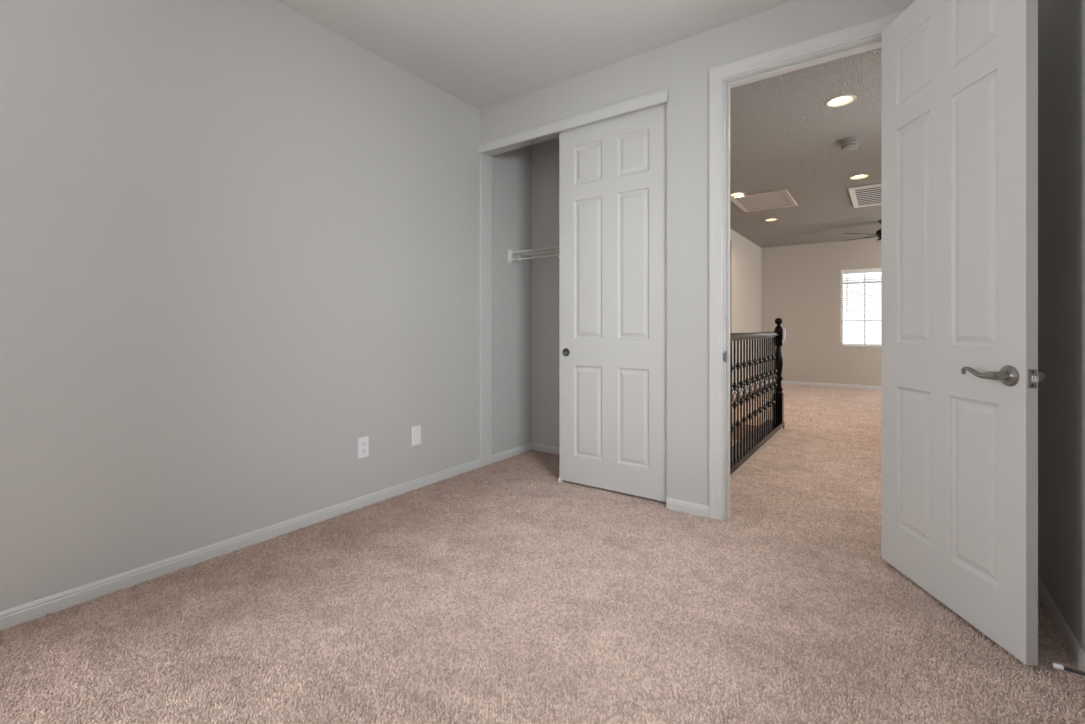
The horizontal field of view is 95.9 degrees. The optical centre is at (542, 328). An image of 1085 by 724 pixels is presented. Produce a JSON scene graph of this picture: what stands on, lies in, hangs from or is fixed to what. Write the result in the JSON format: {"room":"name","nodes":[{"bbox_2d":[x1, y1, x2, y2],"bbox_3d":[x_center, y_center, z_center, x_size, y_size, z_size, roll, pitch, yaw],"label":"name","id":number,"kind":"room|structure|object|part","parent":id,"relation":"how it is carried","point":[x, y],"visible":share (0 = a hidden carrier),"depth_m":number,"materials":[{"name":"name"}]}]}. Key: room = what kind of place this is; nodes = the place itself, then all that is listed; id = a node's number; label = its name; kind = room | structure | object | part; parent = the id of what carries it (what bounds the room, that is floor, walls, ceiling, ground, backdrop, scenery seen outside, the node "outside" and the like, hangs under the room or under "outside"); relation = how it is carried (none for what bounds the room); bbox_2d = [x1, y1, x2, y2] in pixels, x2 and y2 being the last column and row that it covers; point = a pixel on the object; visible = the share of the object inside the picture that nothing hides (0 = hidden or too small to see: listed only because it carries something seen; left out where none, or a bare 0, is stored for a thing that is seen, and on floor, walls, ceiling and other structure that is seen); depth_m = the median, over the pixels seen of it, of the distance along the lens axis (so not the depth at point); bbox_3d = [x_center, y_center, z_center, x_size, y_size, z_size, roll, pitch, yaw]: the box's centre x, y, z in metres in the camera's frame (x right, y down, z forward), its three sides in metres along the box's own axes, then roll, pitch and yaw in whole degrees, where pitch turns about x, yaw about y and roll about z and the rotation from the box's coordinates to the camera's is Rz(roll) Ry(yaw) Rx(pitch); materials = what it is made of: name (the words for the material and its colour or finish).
{"room":"empty bedroom","nodes":[
{"label":"empty bedroom","id":0,"kind":"room"},
{"bbox_2d":[0,0,530,611],"bbox_3d":[-1.460,-0.260,2.487,0.120,3.043,4.780,0,0,35],"label":"wall","id":1,"kind":"structure","parent":0,"point":[240,239],"depth_m":2.29,"materials":[{"name":"grey paint"}]},
{"bbox_2d":[0,459,480,630],"bbox_3d":[-1.604,1.038,2.170,0.012,0.070,3.896,0,0,35],"label":"baseboard","id":2,"kind":"structure","parent":1,"relation":"attached to","point":[11,617],"depth_m":2.21,"materials":[{"name":"grey wood"}]},
{"bbox_2d":[358,436,368,458],"bbox_3d":[-1.070,0.713,2.928,0.007,0.124,0.072,0,0,35],"label":"power outlet","id":3,"kind":"object","parent":1,"relation":"attached to","point":[363,442],"visible":1,"depth_m":2.92,"materials":[{"name":"white plastic"}]},
{"bbox_2d":[412,425,420,445],"bbox_3d":[-0.838,0.713,3.258,0.006,0.128,0.076,0,0,35],"label":"blank plate","id":4,"kind":"object","parent":1,"relation":"attached to","point":[416,430],"visible":1,"depth_m":3.25,"materials":[{"name":"white plastic"}]},
{"bbox_2d":[480,153,491,466],"bbox_3d":[-0.440,-0.164,3.813,0.014,2.470,0.122,0,0,35],"label":"door frame","id":5,"kind":"structure","parent":1,"relation":"attached to","point":[485,160],"depth_m":3.80,"materials":[{"name":"grey wood"}]},
{"bbox_2d":[275,0,794,109],"bbox_3d":[-0.158,-1.732,1.566,3.310,0.100,4.780,0,0,35],"label":"ceiling","id":6,"kind":"structure","parent":0,"point":[483,54],"depth_m":2.76,"materials":[{"name":"white paint"}]},
{"bbox_2d":[0,389,1084,723],"bbox_3d":[2.465,1.165,3.949,6.000,0.192,11.700,0,0,35],"label":"floor","id":7,"kind":"structure","parent":0,"point":[781,430],"depth_m":1.56,"materials":[{"name":"carpet"}]},
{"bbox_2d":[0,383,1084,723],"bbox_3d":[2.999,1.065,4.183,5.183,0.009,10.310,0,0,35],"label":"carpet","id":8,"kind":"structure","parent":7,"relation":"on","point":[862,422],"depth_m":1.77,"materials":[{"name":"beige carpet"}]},
{"bbox_2d":[730,318,784,476],"bbox_3d":[1.902,0.479,4.390,0.182,1.181,2.200,0,0,35],"label":"stair railing","id":9,"kind":"object","parent":7,"relation":"on","point":[747,447],"visible":0.96,"depth_m":4.34,"materials":[{"name":"black metal"}]},
{"bbox_3d":[1.877,0.063,4.325,0.068,0.056,2.065,0,0,35],"label":"handrail","id":10,"kind":"part","parent":9,"relation":"part of","materials":[{"name":"black wood"}]},
{"bbox_3d":[1.884,1.048,4.379,0.145,0.026,2.160,0,0,35],"label":"board","id":11,"kind":"part","parent":9,"relation":"part of","materials":[{"name":"beige"}]},
{"bbox_3d":[2.509,0.445,5.198,0.086,1.113,0.086,0,0,35],"label":"newel post","id":12,"kind":"part","parent":9,"relation":"part of","materials":[{"name":"black wood"}]},
{"bbox_2d":[531,138,558,446],"bbox_3d":[0.597,0.940,3.889,1.620,5.443,0.115,0,0,35],"label":"wall","id":13,"kind":"structure","parent":0,"point":[544,155],"depth_m":4.22,"materials":[{"name":"grey paint"}]},
{"bbox_2d":[492,442,558,462],"bbox_3d":[0.366,1.038,3.650,1.520,0.070,0.543,0,0,35],"label":"baseboard","id":14,"kind":"structure","parent":13,"relation":"attached to","point":[515,451],"depth_m":4.16,"materials":[{"name":"grey wood"}]},
{"bbox_2d":[508,247,558,262],"bbox_3d":[0.427,-0.493,3.740,1.515,0.328,0.328,0,0,35],"label":"wire shelf","id":15,"kind":"object","parent":13,"relation":"attached to","point":[510,252],"visible":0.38,"depth_m":4.02,"materials":[{"name":"white metal"}]},
{"bbox_2d":[480,0,914,505],"bbox_3d":[0.854,-0.310,2.893,3.190,2.943,0.115,0,0,35],"label":"wall","id":16,"kind":"structure","parent":0,"point":[683,66],"depth_m":2.83,"materials":[{"name":"grey paint"}]},
{"bbox_2d":[478,87,667,153],"bbox_3d":[0.127,-1.383,3.323,1.500,0.085,0.022,0,0,35],"label":"fascia","id":17,"kind":"object","parent":16,"relation":"attached to","point":[658,97],"visible":1,"depth_m":3.23,"materials":[{"name":"grey wood"}]},
{"bbox_2d":[484,103,665,155],"bbox_3d":[0.172,-1.365,3.379,1.475,0.028,0.080,0,0,35],"label":"track","id":18,"kind":"object","parent":16,"relation":"attached to","point":[556,135],"visible":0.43,"depth_m":3.56,"materials":[{"name":"silver metal"}]},
{"bbox_2d":[559,103,666,501],"bbox_3d":[0.443,-0.157,3.170,0.775,2.400,0.035,0,0,35],"label":"door","id":19,"kind":"structure","parent":18,"relation":"hanging from","point":[613,172],"depth_m":3.15,"materials":[{"name":"grey paint"}]},
{"bbox_3d":[0.164,0.164,3.353,0.057,0.057,0.013,0,0,35],"label":"finger pull","id":20,"kind":"part","parent":19,"relation":"part of","materials":[{"name":"grey metal"}]},
{"bbox_2d":[666,497,708,517],"bbox_3d":[0.837,1.038,2.827,0.249,0.070,0.012,0,0,35],"label":"baseboard","id":21,"kind":"structure","parent":16,"relation":"attached to","point":[696,509],"depth_m":2.82,"materials":[{"name":"grey wood"}]},
{"bbox_2d":[709,9,905,520],"bbox_3d":[1.348,-0.194,2.544,0.916,2.531,0.149,0,0,35],"label":"door frame","id":22,"kind":"structure","parent":16,"relation":"attached to","point":[864,36],"depth_m":2.72,"materials":[{"name":"grey wood"}]},
{"bbox_3d":[1.016,0.158,2.721,0.004,0.062,0.047,0,0,35],"label":"strike plate","id":23,"kind":"part","parent":22,"relation":"part of","materials":[{"name":"grey metal"}]},
{"bbox_2d":[881,0,1044,664],"bbox_3d":[1.542,-0.151,1.873,0.158,2.395,0.736,0,0,3],"label":"door","id":24,"kind":"structure","parent":22,"relation":"attached to","point":[960,376],"depth_m":1.77,"materials":[{"name":"grey paint"}]},
{"bbox_3d":[1.476,0.150,1.638,0.054,0.037,0.148,0,0,3],"label":"lever handle","id":25,"kind":"part","parent":24,"relation":"part of","materials":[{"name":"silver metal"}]},
{"bbox_3d":[1.521,0.156,1.519,0.025,0.060,0.002,0,0,4],"label":"latch plate","id":26,"kind":"part","parent":24,"relation":"part of","materials":[{"name":"silver metal"}]},
{"bbox_3d":[1.580,0.150,1.632,0.054,0.037,0.148,0,0,3],"label":"lever handle","id":27,"kind":"part","parent":24,"relation":"part of","materials":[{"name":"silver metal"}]},
{"bbox_2d":[730,228,760,390],"bbox_3d":[2.303,0.993,6.884,0.120,5.337,6.745,0,0,35],"label":"wall","id":28,"kind":"structure","parent":0,"point":[745,256],"depth_m":8.47,"materials":[{"name":"beige paint"}]},
{"bbox_2d":[732,379,761,394],"bbox_3d":[3.662,1.038,8.691,0.012,0.070,2.225,0,0,35],"label":"baseboard","id":29,"kind":"structure","parent":28,"relation":"attached to","point":[761,379],"depth_m":8.47,"materials":[{"name":"grey wood"}]},
{"bbox_2d":[730,47,880,247],"bbox_3d":[3.653,-1.636,5.629,6.000,0.120,7.585,0,0,35],"label":"ceiling","id":30,"kind":"structure","parent":0,"point":[784,135],"depth_m":4.31,"materials":[{"name":"grey paint"}]},
{"bbox_2d":[730,192,745,196],"bbox_3d":[2.292,-1.603,5.752,0.186,0.069,0.186,0,0,35],"label":"recessed light","id":31,"kind":"object","parent":30,"relation":"in","point":[736,193],"visible":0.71,"depth_m":5.78,"materials":[{"name":"grey"}]},
{"bbox_2d":[730,189,797,212],"bbox_3d":[2.736,-1.565,6.048,0.634,0.020,0.854,0,0,35],"label":"attic hatch","id":32,"kind":"object","parent":30,"relation":"attached to","point":[775,199],"visible":0.96,"depth_m":6.01,"materials":[{"name":"grey wood"}]},
{"bbox_3d":[2.736,-1.573,6.048,0.530,0.004,0.750,0,0,35],"label":"panel","id":33,"kind":"part","parent":32,"relation":"part of","materials":[{"name":"grey paint"}]},
{"bbox_2d":[764,218,777,220],"bbox_3d":[3.315,-1.603,7.090,0.186,0.069,0.186,0,0,35],"label":"recessed light","id":34,"kind":"object","parent":30,"relation":"in","point":[770,219],"visible":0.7,"depth_m":7.12,"materials":[{"name":"grey"}]},
{"bbox_2d":[825,94,855,107],"bbox_3d":[2.064,-1.603,3.388,0.186,0.069,0.186,0,0,35],"label":"recessed light","id":35,"kind":"object","parent":30,"relation":"in","point":[842,100],"visible":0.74,"depth_m":3.41,"materials":[{"name":"grey"}]},
{"bbox_3d":[2.064,-1.610,3.388,0.100,0.052,0.100,0,0,35],"label":"bulb","id":36,"kind":"part","parent":35,"relation":"part of","materials":[{"name":"beige glass"}]},
{"bbox_2d":[840,137,858,150],"bbox_3d":[2.565,-1.534,4.086,0.132,0.084,0.132,0,0,35],"label":"smoke detector","id":37,"kind":"object","parent":30,"relation":"attached to","point":[850,143],"visible":1,"depth_m":4.05,"materials":[{"name":"grey plastic"}]},
{"bbox_2d":[849,174,869,179],"bbox_3d":[3.290,-1.603,5.081,0.186,0.069,0.186,0,0,35],"label":"recessed light","id":38,"kind":"object","parent":30,"relation":"in","point":[859,176],"visible":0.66,"depth_m":5.12,"materials":[{"name":"grey"}]},
{"bbox_2d":[841,220,880,243],"bbox_3d":[5.026,-1.405,7.157,1.149,0.342,1.167,0,0,35],"label":"ceiling fan","id":39,"kind":"object","parent":30,"relation":"hanging from","point":[878,232],"visible":0.32,"depth_m":7.14,"materials":[{"name":"brown metal"}]},
{"bbox_3d":[4.992,-1.383,7.159,0.200,0.185,0.200,0,0,35],"label":"motor","id":40,"kind":"part","parent":39,"relation":"part of","materials":[{"name":"brown metal"}]},
{"bbox_2d":[848,183,880,207],"bbox_3d":[3.990,-1.568,5.724,0.640,0.016,1.070,0,0,35],"label":"ceiling vent","id":41,"kind":"object","parent":30,"relation":"in","point":[865,195],"visible":0.46,"depth_m":5.76,"materials":[{"name":"white metal"}]},
{"bbox_2d":[761,238,880,385],"bbox_3d":[6.237,-0.307,8.318,4.887,2.737,0.140,0,0,35],"label":"wall","id":42,"kind":"structure","parent":0,"point":[801,284],"depth_m":9.07,"materials":[{"name":"beige paint"}]},
{"bbox_2d":[762,380,880,389],"bbox_3d":[6.201,1.038,8.250,4.667,0.070,0.012,0,0,35],"label":"baseboard","id":43,"kind":"structure","parent":42,"relation":"attached to","point":[782,382],"depth_m":8.92,"materials":[{"name":"grey wood"}]},
{"bbox_2d":[840,273,880,347],"bbox_3d":[5.720,-0.360,8.674,0.742,1.393,0.147,0,0,35],"label":"window","id":44,"kind":"structure","parent":42,"relation":"in","point":[864,273],"depth_m":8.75,"materials":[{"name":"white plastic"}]},
{"bbox_3d":[5.708,0.325,8.657,0.742,0.022,0.107,0,0,35],"label":"sill","id":45,"kind":"part","parent":44,"relation":"part of","materials":[{"name":"grey wood"}]},
{"bbox_2d":[841,268,880,345],"bbox_3d":[5.704,-0.372,8.652,0.730,1.363,0.080,0,0,35],"label":"window blind","id":46,"kind":"object","parent":44,"relation":"attached to","point":[868,270],"visible":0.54,"depth_m":8.69,"materials":[{"name":"white plastic"}]},
{"bbox_3d":[5.713,0.299,8.664,0.730,0.021,0.044,0,0,35],"label":"rail","id":47,"kind":"part","parent":46,"relation":"part of","materials":[{"name":"white plastic"}]},
{"bbox_2d":[1038,0,1084,651],"bbox_3d":[0.917,-0.260,0.328,0.125,3.043,4.000,0,0,35],"label":"wall","id":48,"kind":"structure","parent":0,"point":[1061,23],"depth_m":1.71,"materials":[{"name":"grey paint"}]},
{"bbox_2d":[1038,576,1084,679],"bbox_3d":[0.890,1.038,0.409,0.012,0.070,3.900,0,0,35],"label":"baseboard","id":49,"kind":"structure","parent":48,"relation":"attached to","point":[1073,646],"depth_m":1.68,"materials":[{"name":"grey wood"}]},
{"bbox_2d":[1053,663,1084,675],"bbox_3d":[1.572,1.015,1.452,0.079,0.020,0.020,0,0,35],"label":"spring door stop","id":50,"kind":"object","parent":48,"relation":"attached to","point":[1055,665],"visible":1,"depth_m":1.46,"materials":[{"name":"grey metal"}]}
]}

